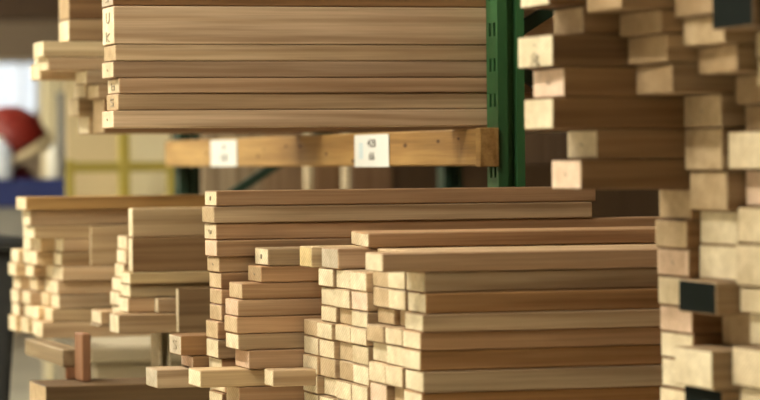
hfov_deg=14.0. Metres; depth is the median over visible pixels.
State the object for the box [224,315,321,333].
plank
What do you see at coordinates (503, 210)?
plank
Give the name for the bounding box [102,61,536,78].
plank
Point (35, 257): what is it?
plank
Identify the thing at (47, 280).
plank
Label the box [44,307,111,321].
plank
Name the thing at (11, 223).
bench
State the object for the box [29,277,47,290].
plank
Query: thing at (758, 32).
plank
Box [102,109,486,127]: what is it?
plank
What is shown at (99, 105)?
plank
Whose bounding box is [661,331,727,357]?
plank
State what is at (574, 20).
plank
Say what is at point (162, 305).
plank
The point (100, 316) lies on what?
plank
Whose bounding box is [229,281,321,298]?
plank
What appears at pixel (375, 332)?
plank
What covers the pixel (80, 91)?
plank
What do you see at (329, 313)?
plank
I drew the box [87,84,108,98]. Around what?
plank
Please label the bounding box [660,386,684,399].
plank
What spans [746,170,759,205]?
plank
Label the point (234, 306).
plank
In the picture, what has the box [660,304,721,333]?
plank
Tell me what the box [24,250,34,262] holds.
plank
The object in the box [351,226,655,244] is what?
plank
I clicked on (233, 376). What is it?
plank
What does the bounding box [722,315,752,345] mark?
plank
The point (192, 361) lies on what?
plank
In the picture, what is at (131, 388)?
plank
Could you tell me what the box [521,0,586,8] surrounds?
plank
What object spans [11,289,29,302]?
plank
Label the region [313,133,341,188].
board
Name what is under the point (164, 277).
plank
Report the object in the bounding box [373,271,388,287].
plank
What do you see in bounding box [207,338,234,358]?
plank
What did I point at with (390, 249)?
plank
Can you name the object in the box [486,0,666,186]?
frame
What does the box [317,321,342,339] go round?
plank
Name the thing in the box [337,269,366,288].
plank
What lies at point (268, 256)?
plank
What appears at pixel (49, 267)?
plank
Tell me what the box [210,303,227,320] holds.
plank
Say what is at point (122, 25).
plank
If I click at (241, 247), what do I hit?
plank
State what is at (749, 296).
plank
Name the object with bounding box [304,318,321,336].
plank
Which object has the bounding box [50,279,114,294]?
plank
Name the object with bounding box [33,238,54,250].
plank
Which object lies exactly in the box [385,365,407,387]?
plank
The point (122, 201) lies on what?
plank
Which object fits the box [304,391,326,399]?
plank
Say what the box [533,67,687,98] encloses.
plank
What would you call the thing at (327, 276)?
plank
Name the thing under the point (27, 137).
hood
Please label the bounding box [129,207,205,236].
plank
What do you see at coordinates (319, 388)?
plank
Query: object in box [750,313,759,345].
plank
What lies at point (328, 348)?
plank
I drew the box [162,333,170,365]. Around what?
support block
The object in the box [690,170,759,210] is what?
plank
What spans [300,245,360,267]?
plank
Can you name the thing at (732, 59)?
plank
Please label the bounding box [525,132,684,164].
beam
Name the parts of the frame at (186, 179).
post, post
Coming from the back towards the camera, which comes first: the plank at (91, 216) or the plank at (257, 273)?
the plank at (91, 216)
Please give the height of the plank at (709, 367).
0.068 m
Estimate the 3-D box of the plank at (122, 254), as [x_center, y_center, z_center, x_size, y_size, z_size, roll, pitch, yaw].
[-0.108,0.142,8.362,1.200,0.035,0.120,-1,1,-16]
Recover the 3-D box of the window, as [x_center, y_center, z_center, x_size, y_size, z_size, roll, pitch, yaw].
[-3.576,-0.981,27.152,1.189,0.487,0.070,-1,1,-16]
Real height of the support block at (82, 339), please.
0.123 m
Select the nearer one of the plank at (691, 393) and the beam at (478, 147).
the plank at (691, 393)
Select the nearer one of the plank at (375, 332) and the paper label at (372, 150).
the plank at (375, 332)
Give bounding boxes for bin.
[0,234,23,399]
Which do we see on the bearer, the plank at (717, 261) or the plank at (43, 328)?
the plank at (43, 328)
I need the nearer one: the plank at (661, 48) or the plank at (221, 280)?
the plank at (661, 48)
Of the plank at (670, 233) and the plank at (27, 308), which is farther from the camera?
the plank at (27, 308)
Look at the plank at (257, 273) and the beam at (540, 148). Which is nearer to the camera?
the plank at (257, 273)
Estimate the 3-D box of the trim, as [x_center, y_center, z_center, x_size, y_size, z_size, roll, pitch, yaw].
[-4.179,-1.370,18.745,9.000,0.550,0.350,-1,1,-16]
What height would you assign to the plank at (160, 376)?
0.041 m
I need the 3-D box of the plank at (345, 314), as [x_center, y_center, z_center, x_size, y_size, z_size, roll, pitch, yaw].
[0.987,0.230,6.794,2.200,0.033,0.117,-1,1,-16]
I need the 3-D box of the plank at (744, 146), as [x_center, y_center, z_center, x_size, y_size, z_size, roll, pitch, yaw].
[1.587,-0.097,5.570,2.000,0.066,0.172,-1,1,-16]
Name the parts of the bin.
lid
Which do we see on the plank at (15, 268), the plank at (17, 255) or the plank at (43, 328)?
the plank at (17, 255)
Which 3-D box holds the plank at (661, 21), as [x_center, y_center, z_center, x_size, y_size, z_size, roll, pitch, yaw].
[1.411,-0.321,5.699,2.006,0.041,0.172,-1,1,-16]
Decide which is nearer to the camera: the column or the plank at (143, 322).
the plank at (143, 322)
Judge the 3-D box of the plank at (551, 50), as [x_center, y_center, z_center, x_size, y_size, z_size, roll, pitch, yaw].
[1.282,-0.277,5.834,2.106,0.058,0.156,-1,1,-16]
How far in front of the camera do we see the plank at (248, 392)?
6.76 m
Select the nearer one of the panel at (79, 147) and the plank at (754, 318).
the plank at (754, 318)
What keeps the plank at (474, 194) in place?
on the plank at (503, 210)
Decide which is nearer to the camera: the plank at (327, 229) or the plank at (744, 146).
the plank at (744, 146)
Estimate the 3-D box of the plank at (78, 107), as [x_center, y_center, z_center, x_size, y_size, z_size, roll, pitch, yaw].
[0.204,-0.270,8.913,2.200,0.049,0.153,-1,1,-16]
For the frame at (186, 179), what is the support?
on the floor
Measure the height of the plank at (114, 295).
0.035 m
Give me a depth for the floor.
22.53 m
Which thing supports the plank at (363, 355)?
on the plank at (360, 372)
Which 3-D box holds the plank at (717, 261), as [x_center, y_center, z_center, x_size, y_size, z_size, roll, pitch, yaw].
[1.555,0.098,5.745,2.000,0.061,0.172,-1,1,-16]
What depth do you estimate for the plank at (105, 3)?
7.20 m
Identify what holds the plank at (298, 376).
on the plank at (319, 388)
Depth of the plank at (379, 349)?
6.26 m
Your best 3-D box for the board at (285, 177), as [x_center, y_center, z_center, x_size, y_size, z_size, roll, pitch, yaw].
[-0.385,0.268,12.415,0.165,2.150,0.030,-1,1,-16]
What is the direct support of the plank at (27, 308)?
on the plank at (26, 322)
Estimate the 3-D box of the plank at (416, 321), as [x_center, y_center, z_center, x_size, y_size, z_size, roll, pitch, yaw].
[1.121,0.223,6.324,2.200,0.033,0.119,-1,1,-16]
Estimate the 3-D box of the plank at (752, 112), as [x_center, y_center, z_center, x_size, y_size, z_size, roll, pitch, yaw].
[1.616,-0.154,5.578,2.000,0.044,0.172,-1,1,-16]
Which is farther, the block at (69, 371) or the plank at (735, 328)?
the block at (69, 371)
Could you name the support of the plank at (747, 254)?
on the plank at (749, 296)
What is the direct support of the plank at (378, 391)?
on the plank
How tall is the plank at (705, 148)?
0.074 m
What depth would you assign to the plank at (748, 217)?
5.33 m
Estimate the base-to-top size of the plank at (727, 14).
0.073 m
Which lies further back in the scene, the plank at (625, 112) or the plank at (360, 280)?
the plank at (360, 280)
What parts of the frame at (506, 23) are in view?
post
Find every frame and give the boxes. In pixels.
[65,134,173,195]
[174,133,462,194]
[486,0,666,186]
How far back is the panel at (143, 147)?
13.15 m
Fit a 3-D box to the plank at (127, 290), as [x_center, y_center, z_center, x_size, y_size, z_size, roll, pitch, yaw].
[-0.077,0.228,8.236,1.220,0.034,0.120,-1,1,-16]
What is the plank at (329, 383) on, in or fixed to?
on the plank at (322, 397)
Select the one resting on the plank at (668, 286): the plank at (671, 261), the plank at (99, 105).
the plank at (671, 261)
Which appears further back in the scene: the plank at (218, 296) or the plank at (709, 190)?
the plank at (218, 296)
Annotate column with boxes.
[41,81,63,379]
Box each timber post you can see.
[304,133,311,188]
[341,133,349,188]
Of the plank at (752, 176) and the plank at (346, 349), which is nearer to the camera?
the plank at (752, 176)
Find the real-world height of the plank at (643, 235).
0.030 m
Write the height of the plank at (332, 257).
0.043 m
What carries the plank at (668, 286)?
on the plank at (672, 318)
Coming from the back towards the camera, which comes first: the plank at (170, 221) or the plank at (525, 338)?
the plank at (170, 221)
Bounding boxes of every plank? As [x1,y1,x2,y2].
[9,262,25,275]
[9,314,21,331]
[11,249,25,262]
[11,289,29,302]
[12,302,24,315]
[13,276,28,289]
[16,194,205,209]
[21,316,32,333]
[22,209,128,225]
[22,290,47,304]
[23,236,32,249]
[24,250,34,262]
[24,304,32,316]
[26,224,128,238]
[26,263,46,277]
[29,251,57,264]
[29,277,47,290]
[30,377,209,399]
[31,64,75,80]
[31,305,48,319]
[32,318,37,333]
[33,41,105,58]
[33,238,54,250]
[35,320,205,338]
[38,57,104,71]
[41,292,51,306]
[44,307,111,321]
[45,278,52,291]
[47,265,56,277]
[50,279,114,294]
[51,293,112,308]
[53,252,89,265]
[53,266,116,280]
[55,238,89,251]
[59,0,103,20]
[59,19,102,40]
[68,98,93,116]
[74,81,89,98]
[76,70,109,84]
[78,116,544,133]
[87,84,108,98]
[90,225,128,265]
[90,323,109,326]
[92,309,111,323]
[93,98,568,133]
[102,0,485,7]
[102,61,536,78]
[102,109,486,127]
[103,6,553,45]
[104,45,485,62]
[107,93,533,110]
[108,78,532,94]
[110,291,120,305]
[110,312,176,333]
[112,277,120,291]
[112,304,118,312]
[115,263,128,276]
[117,249,128,263]
[118,235,198,249]
[119,296,170,312]
[121,271,209,283]
[121,283,209,297]
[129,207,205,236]
[129,236,207,271]
[146,366,196,387]
[155,297,176,312]
[170,333,209,355]
[176,287,212,332]
[181,355,208,367]
[189,366,268,387]
[202,202,591,222]
[205,187,595,205]
[205,216,667,239]
[205,238,352,256]
[206,319,227,338]
[207,256,257,271]
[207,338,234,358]
[209,356,235,366]
[209,390,226,399]
[210,271,248,288]
[210,288,231,304]
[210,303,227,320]
[212,387,226,392]
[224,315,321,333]
[225,298,322,316]
[226,332,304,349]
[226,386,304,399]
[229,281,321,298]
[235,348,307,368]
[248,265,318,281]
[255,246,299,265]
[265,367,321,386]
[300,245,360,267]
[303,354,321,374]
[303,376,324,393]
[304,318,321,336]
[304,335,319,355]
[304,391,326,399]
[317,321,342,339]
[319,267,337,287]
[320,338,339,358]
[320,357,341,378]
[320,395,337,399]
[321,305,340,322]
[322,243,655,268]
[322,286,334,305]
[324,376,342,396]
[334,288,352,308]
[336,324,354,342]
[336,380,353,399]
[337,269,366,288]
[340,308,353,324]
[340,341,352,361]
[340,360,353,381]
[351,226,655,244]
[351,271,377,291]
[351,327,372,345]
[352,290,378,311]
[352,310,378,327]
[352,383,369,399]
[353,344,374,365]
[353,363,370,385]
[355,227,655,245]
[361,228,655,247]
[366,247,664,272]
[367,323,400,343]
[369,361,390,383]
[370,381,394,399]
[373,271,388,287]
[373,287,391,307]
[373,342,387,362]
[378,244,655,251]
[378,307,399,324]
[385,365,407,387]
[386,326,408,346]
[387,344,405,366]
[388,272,406,289]
[389,289,408,310]
[395,245,655,251]
[395,387,406,399]
[400,310,410,325]
[403,326,664,349]
[403,344,663,370]
[404,385,663,399]
[405,308,660,331]
[406,364,662,392]
[407,267,658,292]
[408,288,661,313]
[518,34,639,68]
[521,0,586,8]
[525,97,685,129]
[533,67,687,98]
[552,159,732,189]
[554,6,622,33]
[568,129,684,158]
[587,0,674,12]
[620,9,684,36]
[628,34,698,64]
[636,63,736,94]
[655,219,704,248]
[657,248,699,276]
[658,275,705,305]
[659,188,701,218]
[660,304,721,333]
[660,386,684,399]
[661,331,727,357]
[662,357,684,388]
[675,0,712,17]
[675,345,739,389]
[679,279,749,315]
[684,15,759,46]
[684,93,745,127]
[685,127,759,169]
[685,385,739,399]
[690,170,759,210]
[698,44,759,74]
[700,244,735,280]
[701,210,739,244]
[712,0,759,29]
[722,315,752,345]
[728,131,759,168]
[732,345,759,388]
[735,74,759,104]
[736,243,759,286]
[738,207,759,243]
[740,286,759,313]
[740,386,759,399]
[745,105,759,130]
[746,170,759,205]
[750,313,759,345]
[756,31,759,57]
[758,59,759,85]
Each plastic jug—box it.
[0,136,12,178]
[47,143,60,178]
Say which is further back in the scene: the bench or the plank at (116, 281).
the bench
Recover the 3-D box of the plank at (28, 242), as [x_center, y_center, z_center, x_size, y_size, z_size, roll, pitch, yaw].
[-0.336,0.115,9.050,1.400,0.037,0.125,-1,1,-16]
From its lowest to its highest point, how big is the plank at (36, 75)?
0.044 m
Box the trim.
[0,0,60,21]
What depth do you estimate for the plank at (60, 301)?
8.59 m
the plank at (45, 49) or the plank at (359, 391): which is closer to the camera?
the plank at (359, 391)
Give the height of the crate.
0.935 m
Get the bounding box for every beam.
[165,128,498,166]
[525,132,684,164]
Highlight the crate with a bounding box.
[52,336,183,379]
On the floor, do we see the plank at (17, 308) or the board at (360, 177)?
the board at (360, 177)
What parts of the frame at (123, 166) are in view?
post, rail, post, post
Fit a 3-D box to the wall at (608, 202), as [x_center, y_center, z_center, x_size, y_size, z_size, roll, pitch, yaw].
[2.072,-1.195,13.629,0.100,5.000,29.000,-1,1,-16]
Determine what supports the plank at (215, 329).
on the plank at (216, 348)
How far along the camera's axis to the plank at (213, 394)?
6.93 m
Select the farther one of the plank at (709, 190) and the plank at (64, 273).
the plank at (64, 273)
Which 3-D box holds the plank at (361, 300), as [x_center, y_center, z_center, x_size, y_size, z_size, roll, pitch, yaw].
[1.013,0.194,6.677,2.200,0.039,0.117,-1,1,-16]
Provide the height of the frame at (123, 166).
1.642 m
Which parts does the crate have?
crate lid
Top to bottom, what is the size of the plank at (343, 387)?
0.039 m
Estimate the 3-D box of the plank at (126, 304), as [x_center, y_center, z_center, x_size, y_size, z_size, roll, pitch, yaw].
[-0.083,0.265,8.235,1.220,0.038,0.120,-1,1,-16]
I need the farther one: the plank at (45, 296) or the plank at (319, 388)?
the plank at (45, 296)
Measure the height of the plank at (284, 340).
0.035 m
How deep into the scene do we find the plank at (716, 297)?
5.40 m
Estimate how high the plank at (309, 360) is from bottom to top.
0.040 m
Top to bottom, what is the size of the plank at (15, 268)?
0.037 m
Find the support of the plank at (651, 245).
on the plank at (396, 280)
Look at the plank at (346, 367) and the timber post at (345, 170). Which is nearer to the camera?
the plank at (346, 367)
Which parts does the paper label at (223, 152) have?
printed panel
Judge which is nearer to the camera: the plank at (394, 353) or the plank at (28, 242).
the plank at (394, 353)
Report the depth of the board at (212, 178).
12.33 m
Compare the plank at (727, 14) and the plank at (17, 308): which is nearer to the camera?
the plank at (727, 14)
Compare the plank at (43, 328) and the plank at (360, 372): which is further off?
the plank at (43, 328)
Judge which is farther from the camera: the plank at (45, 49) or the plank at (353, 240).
the plank at (45, 49)
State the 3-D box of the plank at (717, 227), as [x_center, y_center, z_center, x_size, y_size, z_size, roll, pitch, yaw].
[1.556,0.036,5.745,2.000,0.059,0.172,-1,1,-16]
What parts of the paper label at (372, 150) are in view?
printed panel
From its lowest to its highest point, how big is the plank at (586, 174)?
0.053 m
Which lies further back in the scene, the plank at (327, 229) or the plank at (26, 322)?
the plank at (26, 322)
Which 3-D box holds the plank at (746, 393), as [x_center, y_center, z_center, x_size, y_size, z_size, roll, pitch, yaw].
[1.608,0.341,5.581,2.000,0.061,0.172,-1,1,-16]
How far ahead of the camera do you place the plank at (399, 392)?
6.17 m
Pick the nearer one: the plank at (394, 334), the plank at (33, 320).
the plank at (394, 334)
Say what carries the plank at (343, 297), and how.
on the plank at (345, 314)
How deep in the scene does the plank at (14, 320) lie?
8.93 m
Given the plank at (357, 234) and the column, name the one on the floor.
the column
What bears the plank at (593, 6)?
on the plank at (661, 21)
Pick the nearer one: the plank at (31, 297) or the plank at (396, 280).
the plank at (396, 280)
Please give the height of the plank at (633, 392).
0.039 m
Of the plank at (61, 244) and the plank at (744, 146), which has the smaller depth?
the plank at (744, 146)
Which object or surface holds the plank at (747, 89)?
on the plank at (752, 112)
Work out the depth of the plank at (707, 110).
5.41 m
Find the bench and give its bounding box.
[0,178,65,379]
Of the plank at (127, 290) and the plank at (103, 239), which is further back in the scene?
the plank at (103, 239)
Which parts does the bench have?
panel, leg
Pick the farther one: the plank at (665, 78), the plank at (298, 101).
the plank at (298, 101)
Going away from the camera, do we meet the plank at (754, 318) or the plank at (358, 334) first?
the plank at (754, 318)
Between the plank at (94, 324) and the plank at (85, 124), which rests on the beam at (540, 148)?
the plank at (85, 124)
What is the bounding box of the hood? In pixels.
[0,106,53,178]
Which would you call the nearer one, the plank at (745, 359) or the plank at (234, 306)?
the plank at (745, 359)
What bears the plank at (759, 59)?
on the plank
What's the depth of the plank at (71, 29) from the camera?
8.36 m
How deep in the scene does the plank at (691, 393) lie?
5.43 m
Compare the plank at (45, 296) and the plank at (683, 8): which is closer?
the plank at (683, 8)
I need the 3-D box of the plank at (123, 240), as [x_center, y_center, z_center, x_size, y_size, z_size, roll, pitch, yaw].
[-0.106,0.105,8.362,1.200,0.035,0.120,-1,1,-16]
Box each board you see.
[201,133,261,193]
[262,133,303,189]
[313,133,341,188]
[350,133,391,188]
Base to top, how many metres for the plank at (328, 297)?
0.039 m
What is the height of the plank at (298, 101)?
0.037 m
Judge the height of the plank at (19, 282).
0.037 m
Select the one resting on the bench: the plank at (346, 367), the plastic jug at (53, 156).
the plastic jug at (53, 156)
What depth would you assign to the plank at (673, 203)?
5.61 m
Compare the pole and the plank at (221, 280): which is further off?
the pole
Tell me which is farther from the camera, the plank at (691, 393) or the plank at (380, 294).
the plank at (380, 294)
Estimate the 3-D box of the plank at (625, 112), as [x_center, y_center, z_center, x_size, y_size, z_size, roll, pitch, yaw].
[1.290,-0.167,5.838,2.100,0.055,0.156,-1,1,-16]
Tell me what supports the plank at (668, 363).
on the plank at (666, 392)
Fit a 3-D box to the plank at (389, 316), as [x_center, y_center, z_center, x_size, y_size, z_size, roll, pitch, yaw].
[1.067,0.221,6.569,2.200,0.033,0.117,-1,1,-16]
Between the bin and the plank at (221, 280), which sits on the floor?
the bin
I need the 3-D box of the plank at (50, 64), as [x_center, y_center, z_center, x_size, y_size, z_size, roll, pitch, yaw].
[0.189,-0.382,8.732,2.300,0.034,0.153,-1,1,-16]
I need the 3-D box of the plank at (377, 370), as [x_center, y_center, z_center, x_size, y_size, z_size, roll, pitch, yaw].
[1.049,0.335,6.565,2.200,0.040,0.117,-1,1,-16]
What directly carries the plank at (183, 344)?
on the plank at (192, 361)
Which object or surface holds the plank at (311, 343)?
on the plank at (309, 360)
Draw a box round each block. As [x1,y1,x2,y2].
[65,367,74,378]
[75,332,90,381]
[151,333,161,366]
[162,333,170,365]
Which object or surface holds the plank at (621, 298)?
on the plank at (416, 321)
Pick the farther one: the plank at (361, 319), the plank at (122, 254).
the plank at (122, 254)
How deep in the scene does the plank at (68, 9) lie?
8.36 m
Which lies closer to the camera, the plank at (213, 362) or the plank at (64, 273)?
the plank at (213, 362)
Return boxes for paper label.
[210,140,236,166]
[354,134,388,166]
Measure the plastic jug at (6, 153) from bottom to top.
0.200 m
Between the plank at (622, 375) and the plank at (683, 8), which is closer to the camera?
the plank at (683, 8)
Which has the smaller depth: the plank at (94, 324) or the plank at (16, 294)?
the plank at (94, 324)
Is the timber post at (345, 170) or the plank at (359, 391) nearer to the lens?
the plank at (359, 391)
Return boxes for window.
[0,60,39,114]
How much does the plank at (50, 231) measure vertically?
0.035 m
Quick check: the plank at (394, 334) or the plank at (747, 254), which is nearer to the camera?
the plank at (747, 254)
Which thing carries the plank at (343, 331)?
on the plank at (346, 349)
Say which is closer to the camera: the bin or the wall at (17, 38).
the bin
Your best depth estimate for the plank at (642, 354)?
6.04 m
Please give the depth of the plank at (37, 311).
8.70 m
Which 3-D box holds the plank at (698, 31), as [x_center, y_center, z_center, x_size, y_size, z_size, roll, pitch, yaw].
[1.507,-0.300,5.545,2.002,0.049,0.172,-1,1,-16]
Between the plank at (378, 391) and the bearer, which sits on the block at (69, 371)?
the bearer
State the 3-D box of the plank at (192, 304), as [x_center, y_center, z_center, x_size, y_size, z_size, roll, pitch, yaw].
[0.009,0.277,8.096,1.100,0.114,0.026,-1,1,-16]
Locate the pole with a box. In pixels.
[57,92,65,177]
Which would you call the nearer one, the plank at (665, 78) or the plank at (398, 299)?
the plank at (665, 78)
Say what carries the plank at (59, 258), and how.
on the plank at (64, 273)
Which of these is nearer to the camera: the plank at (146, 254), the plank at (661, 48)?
the plank at (661, 48)
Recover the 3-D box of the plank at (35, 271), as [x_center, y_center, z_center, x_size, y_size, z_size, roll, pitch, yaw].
[-0.330,0.192,9.052,1.400,0.037,0.125,-1,1,-16]
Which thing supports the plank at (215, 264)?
on the plank at (221, 280)
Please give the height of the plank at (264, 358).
0.040 m
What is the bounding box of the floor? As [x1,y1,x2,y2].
[9,334,43,399]
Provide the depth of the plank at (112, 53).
7.19 m
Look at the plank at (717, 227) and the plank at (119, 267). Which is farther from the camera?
the plank at (119, 267)
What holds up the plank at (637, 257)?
on the plank at (644, 277)
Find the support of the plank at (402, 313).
on the plank at (394, 334)
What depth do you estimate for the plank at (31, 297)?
8.80 m
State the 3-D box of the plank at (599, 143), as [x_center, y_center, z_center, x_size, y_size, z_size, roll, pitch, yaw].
[1.369,-0.113,5.861,2.102,0.052,0.157,-1,1,-16]
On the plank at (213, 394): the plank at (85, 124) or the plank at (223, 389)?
the plank at (223, 389)
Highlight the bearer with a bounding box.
[25,338,74,366]
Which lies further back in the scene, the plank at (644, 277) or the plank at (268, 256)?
the plank at (268, 256)
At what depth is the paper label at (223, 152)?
9.66 m
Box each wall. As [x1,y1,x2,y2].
[0,21,64,333]
[171,131,659,216]
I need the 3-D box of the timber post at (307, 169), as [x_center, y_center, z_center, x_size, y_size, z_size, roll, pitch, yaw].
[-0.273,0.248,11.932,0.024,2.200,0.040,-1,1,-16]
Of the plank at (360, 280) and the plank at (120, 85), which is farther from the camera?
the plank at (120, 85)
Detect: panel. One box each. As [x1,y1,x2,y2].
[65,81,117,195]
[130,134,170,194]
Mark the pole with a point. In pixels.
(60, 95)
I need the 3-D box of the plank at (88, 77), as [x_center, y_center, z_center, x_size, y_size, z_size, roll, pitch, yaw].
[0.289,-0.346,8.761,2.300,0.036,0.155,-1,1,-16]
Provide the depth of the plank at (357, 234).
6.68 m

